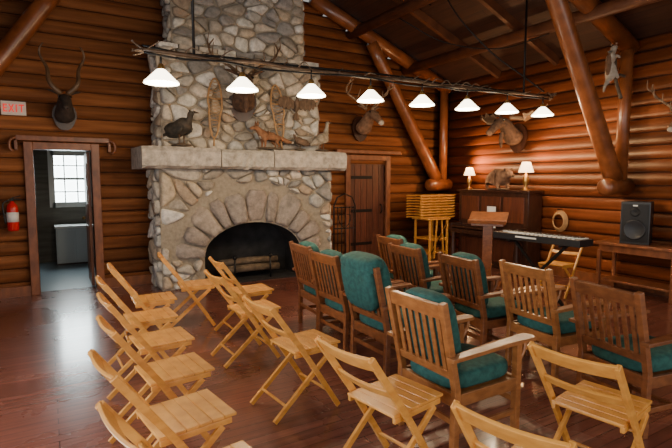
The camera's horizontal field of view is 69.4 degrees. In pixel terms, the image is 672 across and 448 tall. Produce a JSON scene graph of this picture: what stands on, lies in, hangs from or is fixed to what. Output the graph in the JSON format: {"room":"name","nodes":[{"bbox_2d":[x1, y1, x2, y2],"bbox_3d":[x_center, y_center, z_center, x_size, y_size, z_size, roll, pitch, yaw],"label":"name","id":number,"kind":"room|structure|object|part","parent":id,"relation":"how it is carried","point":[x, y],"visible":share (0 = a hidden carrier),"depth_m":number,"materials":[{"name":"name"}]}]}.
{"room":"community hall","nodes":[
{"label":"community hall","id":0,"kind":"room"},
{"bbox_2d":[33,150,94,262],"bbox_3d":[-5.478,-0.507,9.475,3.300,2.500,0.100,-3,6,-31],"label":"wall","id":1,"kind":"structure","parent":0,"point":[47,217],"depth_m":9.39,"materials":[{"name":"black paint"}]},
{"bbox_2d":[47,150,91,207],"bbox_3d":[-5.215,-0.885,9.546,0.760,1.100,0.090,-3,6,-31],"label":"window","id":2,"kind":"structure","parent":1,"relation":"in","point":[65,168],"depth_m":9.52,"materials":[{"name":"white glass"}]},
{"bbox_2d":[0,0,440,287],"bbox_3d":[-1.679,-1.804,8.154,9.200,5.320,0.170,-3,6,-31],"label":"wall","id":3,"kind":"structure","parent":0,"point":[113,102],"depth_m":7.22,"materials":[{"name":"brown wood"}]},
{"bbox_2d":[2,195,20,230],"bbox_3d":[-4.332,-0.146,6.508,0.167,0.476,0.193,0,5,5],"label":"fire extinguisher","id":4,"kind":"object","parent":3,"relation":"attached to","point":[12,213],"visible":1,"depth_m":6.46,"materials":[{"name":"red metal"}]},
{"bbox_2d":[0,100,26,115],"bbox_3d":[-4.290,-1.539,6.459,0.280,0.180,0.058,-3,6,-31],"label":"exit sign","id":5,"kind":"object","parent":3,"relation":"attached to","point":[15,108],"visible":1,"depth_m":6.44,"materials":[{"name":"beige plastic"}]},
{"bbox_2d":[38,42,84,130],"bbox_3d":[-3.709,-1.849,6.526,0.489,1.128,0.603,0,5,0],"label":"trophy","id":6,"kind":"object","parent":3,"relation":"attached to","point":[64,115],"visible":1,"depth_m":6.55,"materials":[{"name":"brown fur"}]},
{"bbox_2d":[7,135,116,154],"bbox_3d":[-3.789,-1.100,6.773,1.325,0.232,0.122,-3,6,-31],"label":"trim","id":7,"kind":"structure","parent":3,"relation":"attached to","point":[107,141],"depth_m":6.71,"materials":[{"name":"brown wood"}]},
{"bbox_2d":[23,141,104,295],"bbox_3d":[-3.883,-0.090,6.973,0.930,2.120,0.240,-3,6,-31],"label":"trim","id":8,"kind":"structure","parent":3,"relation":"attached to","point":[28,147],"depth_m":6.75,"materials":[{"name":"brown wood"}]},
{"bbox_2d":[82,152,94,284],"bbox_3d":[-3.864,-0.090,7.527,0.103,2.000,0.670,-3,6,-31],"label":"door","id":9,"kind":"structure","parent":3,"relation":"in","point":[87,182],"depth_m":7.31,"materials":[{"name":"brown wood"}]},
{"bbox_2d":[0,247,438,298],"bbox_3d":[-1.647,0.784,8.297,9.040,0.140,0.040,-3,6,-31],"label":"baseboard","id":10,"kind":"structure","parent":3,"relation":"attached to","point":[19,291],"depth_m":7.23,"materials":[{"name":"brown wood"}]},
{"bbox_2d":[350,164,383,256],"bbox_3d":[0.604,-0.258,9.598,0.842,1.960,0.158,-3,6,-31],"label":"door","id":11,"kind":"structure","parent":3,"relation":"in","point":[367,180],"depth_m":9.61,"materials":[{"name":"brown wood"}]},
{"bbox_2d":[334,149,400,257],"bbox_3d":[0.588,-0.350,9.567,1.500,2.170,0.300,-3,6,-31],"label":"trim","id":12,"kind":"structure","parent":3,"relation":"attached to","point":[387,159],"depth_m":9.43,"materials":[{"name":"brown wood"}]},
{"bbox_2d":[346,77,393,141],"bbox_3d":[0.631,-2.120,8.989,0.876,1.135,0.747,1,5,6],"label":"trophy","id":13,"kind":"object","parent":3,"relation":"attached to","point":[361,125],"visible":0.94,"depth_m":9.02,"materials":[{"name":"brown fur"}]},
{"bbox_2d":[0,254,671,447],"bbox_3d":[0.255,1.188,5.170,9.600,0.100,13.400,-3,6,-31],"label":"floor","id":14,"kind":"structure","parent":0,"point":[50,387],"depth_m":3.87,"materials":[{"name":"brown wood"}]},
{"bbox_2d":[54,223,93,265],"bbox_3d":[-5.056,0.383,9.394,0.660,0.740,0.550,-3,6,-31],"label":"base cabinet","id":15,"kind":"object","parent":14,"relation":"on","point":[71,239],"visible":0.75,"depth_m":9.15,"materials":[{"name":"white"}]},
{"bbox_2d":[95,275,178,374],"bbox_3d":[-1.666,0.833,4.080,0.590,0.803,0.422,-3,6,-33],"label":"folding chair","id":16,"kind":"object","parent":14,"relation":"on","point":[142,320],"visible":0.86,"depth_m":4.02,"materials":[{"name":"brown wood"}]},
{"bbox_2d":[107,263,176,351],"bbox_3d":[-1.874,0.777,4.701,0.590,0.803,0.422,-3,6,-29],"label":"folding chair","id":17,"kind":"object","parent":14,"relation":"on","point":[146,301],"visible":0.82,"depth_m":4.63,"materials":[{"name":"brown wood"}]},
{"bbox_2d":[96,292,194,416],"bbox_3d":[-1.362,0.886,3.494,0.590,0.803,0.422,-4,6,-35],"label":"folding chair","id":18,"kind":"object","parent":14,"relation":"on","point":[149,343],"visible":0.77,"depth_m":3.44,"materials":[{"name":"brown wood"}]},
{"bbox_2d":[96,315,214,443],"bbox_3d":[-1.077,0.938,2.921,0.590,0.803,0.422,-4,6,-37],"label":"folding chair","id":19,"kind":"object","parent":14,"relation":"on","point":[163,374],"visible":0.77,"depth_m":2.88,"materials":[{"name":"brown wood"}]},
{"bbox_2d":[87,349,236,447],"bbox_3d":[-0.827,0.990,2.349,0.590,0.803,0.422,-4,7,-39],"label":"folding chair","id":20,"kind":"object","parent":14,"relation":"on","point":[173,421],"visible":1,"depth_m":2.32,"materials":[{"name":"brown wood"}]},
{"bbox_2d":[95,400,251,447],"bbox_3d":[-0.523,1.038,1.821,0.590,0.803,0.422,-4,7,-41],"label":"folding chair","id":21,"kind":"object","parent":14,"relation":"on","point":[118,427],"visible":1,"depth_m":1.78,"materials":[{"name":"brown wood"}]},
{"bbox_2d":[157,252,215,327],"bbox_3d":[-1.647,0.716,5.372,0.590,0.803,0.422,-2,6,-25],"label":"folding chair","id":22,"kind":"object","parent":14,"relation":"on","point":[189,286],"visible":0.88,"depth_m":5.26,"materials":[{"name":"brown wood"}]},
{"bbox_2d":[131,0,346,290],"bbox_3d":[-1.443,-1.557,7.643,3.220,4.921,0.964,-3,6,-31],"label":"stone fireplace","id":23,"kind":"object","parent":14,"relation":"on","point":[227,199],"depth_m":7.42,"materials":[{"name":"grey stone"}]},
{"bbox_2d":[163,110,198,146],"bbox_3d":[-2.192,-1.339,6.854,0.720,0.494,0.252,3,6,29],"label":"stuffed grouse","id":24,"kind":"object","parent":23,"relation":"in","point":[182,126],"visible":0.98,"depth_m":6.76,"materials":[{"name":"black"}]},
{"bbox_2d":[207,78,222,145],"bbox_3d":[-1.794,-1.662,7.198,0.096,1.009,0.233,5,7,43],"label":"snowshoe","id":25,"kind":"object","parent":23,"relation":"attached to","point":[216,79],"visible":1,"depth_m":7.18,"materials":[{"name":"brown wood"}]},
{"bbox_2d":[207,32,280,121],"bbox_3d":[-1.331,-2.127,7.089,0.905,1.176,0.836,2,6,24],"label":"trophy","id":26,"kind":"object","parent":23,"relation":"attached to","point":[244,104],"visible":0.77,"depth_m":7.17,"materials":[{"name":"brown fur"}]},
{"bbox_3d":[-1.421,0.668,7.945,1.004,0.395,0.415,-3,6,-31],"label":"fireplace grate","id":27,"kind":"part","parent":23,"relation":"part of","materials":[{"name":"black metal"}]},
{"bbox_2d":[248,121,293,149],"bbox_3d":[-0.993,-1.367,7.555,0.843,0.426,0.178,-4,7,-41],"label":"fox","id":28,"kind":"object","parent":23,"relation":"in","point":[264,136],"visible":1,"depth_m":7.45,"materials":[{"name":"red fur"}]},
{"bbox_2d":[270,84,284,147],"bbox_3d":[-0.924,-1.709,7.709,0.249,1.008,0.089,-2,6,-21],"label":"snowshoe","id":29,"kind":"object","parent":23,"relation":"attached to","point":[277,88],"visible":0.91,"depth_m":7.69,"materials":[{"name":"brown wood"}]},
{"bbox_2d":[277,96,316,120],"bbox_3d":[-0.627,-1.874,7.848,0.720,0.392,0.160,-3,6,-31],"label":"mounted grouse","id":30,"kind":"object","parent":23,"relation":"attached to","point":[284,101],"visible":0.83,"depth_m":7.84,"materials":[{"name":"brown"}]},
{"bbox_2d":[293,134,309,150],"bbox_3d":[-0.571,-1.312,7.815,0.372,0.265,0.130,-2,6,-21],"label":"duck","id":31,"kind":"object","parent":23,"relation":"in","point":[300,141],"visible":0.97,"depth_m":7.77},
{"bbox_2d":[310,121,331,151],"bbox_3d":[-0.238,-1.452,7.998,0.191,0.512,0.548,4,7,39],"label":"stuffed heron","id":32,"kind":"object","parent":23,"relation":"in","point":[321,138],"visible":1,"depth_m":7.94,"materials":[{"name":"beige"}]},
{"bbox_2d":[208,257,273,335],"bbox_3d":[-0.988,0.742,5.087,0.590,0.803,0.422,-3,6,-31],"label":"folding chair","id":33,"kind":"object","parent":14,"relation":"on","point":[259,289],"visible":0.73,"depth_m":5.04,"materials":[{"name":"brown wood"}]},
{"bbox_2d":[204,269,280,368],"bbox_3d":[-0.835,0.807,4.365,0.590,0.803,0.422,-3,6,-33],"label":"folding chair","id":34,"kind":"object","parent":14,"relation":"on","point":[241,309],"visible":0.88,"depth_m":4.29,"materials":[{"name":"brown wood"}]},
{"bbox_2d":[242,295,339,424],"bbox_3d":[-0.307,0.892,3.425,0.590,0.803,0.422,-4,6,-36],"label":"folding chair","id":35,"kind":"object","parent":14,"relation":"on","point":[300,344],"visible":0.96,"depth_m":3.36,"materials":[{"name":"brown wood"}]},
{"bbox_2d":[289,241,334,329],"bbox_3d":[-0.058,0.649,5.318,0.774,0.948,0.604,-3,6,-27],"label":"armchair","id":36,"kind":"object","parent":14,"relation":"on","point":[302,267],"visible":0.37,"depth_m":5.18,"materials":[{"name":"brown wood"}]},
{"bbox_2d":[333,193,355,253],"bbox_3d":[0.153,0.140,8.579,0.470,1.373,0.300,-3,6,-31],"label":"tool rack","id":37,"kind":"object","parent":14,"relation":"on","point":[354,206],"visible":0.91,"depth_m":8.54,"materials":[{"name":"black metal"}]},
{"bbox_2d":[307,249,403,351],"bbox_3d":[0.188,0.704,4.712,0.774,0.948,0.604,-3,6,-31],"label":"armchair","id":38,"kind":"object","parent":14,"relation":"on","point":[336,305],"visible":0.6,"depth_m":4.51,"materials":[{"name":"brown wood"}]},
{"bbox_2d":[314,335,442,447],"bbox_3d":[0.239,0.971,2.552,0.590,0.803,0.422,-4,7,-40],"label":"folding chair","id":39,"kind":"object","parent":14,"relation":"on","point":[400,398],"visible":1,"depth_m":2.51,"materials":[{"name":"brown wood"}]},
{"bbox_2d":[340,251,450,376],"bbox_3d":[0.474,0.724,4.137,0.831,1.012,0.604,-3,6,-31],"label":"armchair","id":40,"kind":"object","parent":14,"relation":"on","point":[365,276],"visible":0.7,"depth_m":3.87,"materials":[{"name":"teal fabric"}]},
{"bbox_2d":[376,234,448,288],"bbox_3d":[0.957,0.591,5.956,0.774,0.948,0.604,-2,6,-26],"label":"armchair","id":41,"kind":"object","parent":14,"relation":"on","point":[382,241],"visible":0.24,"depth_m":5.86,"materials":[{"name":"brown wood"}]},
{"bbox_2d":[388,242,465,324],"bbox_3d":[1.015,0.661,5.179,0.774,0.948,0.604,-3,6,-28],"label":"armchair","id":42,"kind":"object","parent":14,"relation":"on","point":[414,267],"visible":0.28,"depth_m":4.97,"materials":[{"name":"brown wood"}]},
{"bbox_2d":[406,194,454,260],"bbox_3d":[1.864,0.080,9.560,0.885,1.315,0.505,-3,6,-31],"label":"folding chairs","id":43,"kind":"object","parent":14,"relation":"on","point":[438,207],"visible":0.96,"depth_m":9.43,"materials":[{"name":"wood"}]},
{"bbox_2d":[385,286,535,447],"bbox_3d":[0.772,0.852,3.076,0.774,0.948,0.604,-3,6,-31],"label":"armchair","id":44,"kind":"object","parent":14,"relation":"on","point":[441,361],"visible":0.91,"depth_m":2.89,"materials":[{"name":"brown wood"}]},
{"bbox_2d":[468,211,508,290],"bbox_3d":[2.269,0.386,7.273,0.540,1.119,0.440,2,6,24],"label":"lectern","id":45,"kind":"object","parent":14,"relation":"on","point":[487,220],"visible":0.65,"depth_m":7.22,"materials":[{"name":"brown wood"}]},
{"bbox_2d":[437,251,541,356],"bbox_3d":[1.406,0.723,4.506,0.774,0.948,0.604,-2,6,-25],"label":"armchair","id":46,"kind":"object","parent":14,"relation":"on","point":[472,295],"visible":0.73,"depth_m":4.30,"materials":[{"name":"brown wood"}]},
{"bbox_2d":[449,189,543,274],"bbox_3d":[2.868,0.086,8.914,0.630,1.420,1.660,-3,6,-31],"label":"upright piano","id":47,"kind":"object","parent":14,"relation":"on","point":[524,208],"visible":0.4,"depth_m":8.61,"materials":[{"name":"brown wood"}]},
{"bbox_2d":[464,167,474,188],"bbox_3d":[2.608,-0.897,9.487,0.220,0.430,0.220,-3,6,-31],"label":"table lamp","id":48,"kind":"object","parent":47,"relation":"on","point":[469,171],"visible":0.9,"depth_m":9.44,"materials":[{"name":"white fabric"}]},
{"bbox_2d":[487,205,496,228],"bbox_3d":[2.798,-0.125,8.677,0.077,0.418,0.221,-3,6,-31],"label":"card","id":49,"kind":"object","parent":47,"relation":"on","point":[490,208],"visible":0.43,"depth_m":8.62,"materials":[{"name":"white paper"}]},
{"bbox_2d":[485,168,513,189],"bbox_3d":[2.955,-0.813,8.789,0.312,0.390,0.943,-1,5,-11],"label":"bear","id":50,"kind":"object","parent":47,"relation":"on","point":[497,178],"visible":1,"depth_m":8.64,"materials":[{"name":"beige fur"}]},
{"bbox_2d":[518,161,533,190],"bbox_3d":[3.248,-0.822,8.299,0.253,0.494,0.253,-3,6,-31],"label":"table lamp","id":51,"kind":"object","parent":47,"relation":"on","point":[526,166],"visible":1,"depth_m":8.24,"materials":[{"name":"white fabric"}]},
{"bbox_2d":[450,400,577,447],"bbox_3d":[0.764,1.035,1.851,0.422,0.803,0.590,5,7,44],"label":"folding chair","id":52,"kind":"object","parent":14,"relation":"on","point":[464,416],"visible":1,"depth_m":1.65,"materials":[{"name":"brown wood"}]},
{"bbox_2d":[507,239,567,305],"bbox_3d":[2.530,0.634,6.072,0.400,0.835,0.875,-3,6,-33],"label":"keyboard stand","id":53,"kind":"object","parent":14,"relation":"on","point":[519,246],"visible":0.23,"depth_m":6.00,"materials":[{"name":"black metal"}]},
{"bbox_2d":[493,229,592,247],"bbox_3d":[2.528,0.167,6.029,0.284,0.098,1.200,-3,6,-33],"label":"electronic keyboard","id":54,"kind":"object","parent":53,"relation":"on","point":[562,240],"visible":1,"depth_m":5.86,"materials":[{"name":"black plastic"}]},
{"bbox_2d":[499,259,610,386],"bbox_3d":[1.833,0.769,4.065,0.774,0.934,0.604,-2,6,-25],"label":"armchair","id":55,"kind":"object","parent":14,"relation":"on","point":[550,324],"visible":0.77,"depth_m":3.89,"materials":[{"name":"brown wood"}]},
{"bbox_2d":[536,245,582,298],"bbox_3d":[3.137,0.588,6.787,0.590,0.803,0.422,-4,7,-39],"label":"folding chair","id":56,"kind":"object","parent":14,"relation":"on","point":[564,265],"visible":0.55,"depth_m":6.67,"materials":[{"name":"brown wood"}]},
{"bbox_2d":[528,341,651,447],"bbox_3d":[1.304,0.979,2.465,0.590,0.803,0.422,-4,7,-40],"label":"folding chair","id":57,"kind":"object","parent":14,"relation":"on","point":[622,409],"visible":1,"depth_m":2.40,"materials":[{"name":"brown wood"}]},
{"bbox_2d":[569,276,671,439],"bbox_3d":[2.070,0.839,3.300,0.774,0.934,0.604,-2,6,-21],"label":"armchair","id":58,"kind":"object","parent":14,"relation":"on","point":[645,359],"visible":0.92,"depth_m":3.11,"materials":[{"name":"brown wood"}]},
{"bbox_2d":[593,239,671,304],"bbox_3d":[4.238,0.634,6.744,0.500,0.720,1.100,-3,6,-31],"label":"side table","id":59,"kind":"object","parent":14,"relation":"on","point":[656,250],"visible":0.89,"depth_m":6.70,"materials":[{"name":"brown wood"}]},
{"bbox_2d":[619,201,653,244],"bbox_3d":[4.203,-0.021,6.743,0.361,0.580,0.359,-5,7,-43],"label":"loudspeaker","id":60,"kind":"object","parent":59,"relation":"on","point":[636,222],"visible":1,"depth_m":6.62,"materials":[{"name":"black plastic"}]},
{"bbox_2d":[393,0,559,77],"bbox_3d":[1.279,-3.125,3.054,9.148,1.895,8.470,-3,6,-31],"label":"rafters","id":61,"kind":"structure","parent":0,"point":[493,6],"depth_m":7.93,"materials":[{"name":"brown wood"}]},
{"bbox_2d":[399,0,548,91],"bbox_3d":[1.807,-2.896,7.442,2.625,1.844,0.692,1,5,7],"label":"hanging cable","id":62,"kind":"object","parent":61,"relation":"hanging from","point":[460,19],"visible":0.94,"depth_m":7.17,"materials":[{"name":"black metal"}]},
{"bbox_2d":[329,0,671,82],"bbox_3d":[0.987,-3.240,3.535,9.600,1.972,10.540,-3,6,-31],"label":"ceiling","id":63,"kind":"structure","parent":0,"point":[653,19],"depth_m":8.02,"materials":[{"name":"brown wood"}]},
{"bbox_2d":[131,0,556,116],"bbox_3d":[0.729,-2.547,5.699,5.889,2.294,0.313,-3,6,-31],"label":"chandelier","id":64,"kind":"object","parent":63,"relation":"hanging from","point":[160,77],"visible":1,"depth_m":5.28,"materials":[{"name":"black metal"}]},
{"bbox_2d":[346,0,661,74],"bbox_3d":[1.028,-3.198,3.470,7.180,1.540,10.380,-3,6,-31],"label":"beam","id":65,"kind":"structure","parent":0,"point":[611,7],"depth_m":7.56,"materials":[{"name":"brown wood"}]},
{"bbox_2d":[440,32,671,283],"bbox_3d":[4.994,-0.853,6.091,0.170,3.800,10.440,-3,6,-31],"label":"wall","id":66,"kind":"structure","parent":0,"point":[559,149],"depth_m":7.82,"materials":[{"name":"brown wood"}]},
{"bbox_2d":[0,0,452,190],"bbox_3d":[-1.527,-2.223,7.862,9.120,3.469,0.260,-3,6,-31],"label":"truss","id":67,"kind":"object","parent":66,"relation":"attached to","point":[37,12],"visible":0.98,"depth_m":9.15,"materials":[{"name":"brown wood"}]},
{"bbox_2d":[481,103,547,152],"bbox_3d":[2.928,-1.651,8.500,0.809,0.786,1.320,-3,6,-31],"label":"trophy","id":68,"kind":"object","parent":66,"relation":"attached to","point":[516,136],"visible":0.98,"depth_m":8.49,"materials":[{"name":"brown fur"}]},
{"bbox_2d":[440,247,668,295],"bbox_3d":[4.935,0.977,6.170,0.040,0.140,10.350,-3,6,-31],"label":"baseboard","id":69,"kind":"structure","parent":66,"relation":"attached to","point":[582,275],"depth_m":7.69,"materials":[{"name":"brown wood"}]},
{"bbox_2d":[552,209,567,231],"bbox_3d":[3.719,-0.062,8.065,0.142,0.390,0.294,-3,6,-31],"label":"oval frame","id":70,"kind":"object","parent":66,"relation":"attached to","point":[563,214],"visible":1,"depth_m":8.01,"materials":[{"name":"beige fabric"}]},
{"bbox_2d":[545,0,639,195],"bbox_3d":[0.367,-2.189,4.674,9.120,3.976,0.260,-3,6,-31],"label":"truss","id":71,"kind":"object","parent":66,"relation":"attached to","point":[613,163],"visible":1,"depth_m":6.62,"materials":[{"name":"brown wood"}]},
{"bbox_2d":[603,42,625,98],"bbox_3d":[3.896,-2.128,6.766,0.233,0.790,0.496,4,6,37],"label":"stuffed ermine","id":72,"kind":"object","parent":71,"relation":"attached to","point":[611,72],"visible":1,"depth_m":6.66,"materials":[{"name":"fur"}]},
{"bbox_2d":[647,80,671,131],"bbox_3d":[4.436,-1.446,6.242,0.540,0.901,0.822,-3,6,-31],"label":"trophy","id":73,"kind":"object","parent":66,"relation":"attached to","point":[669,129],"visible":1,"depth_m":6.43,"materials":[{"name":"brown wood"}]}
]}

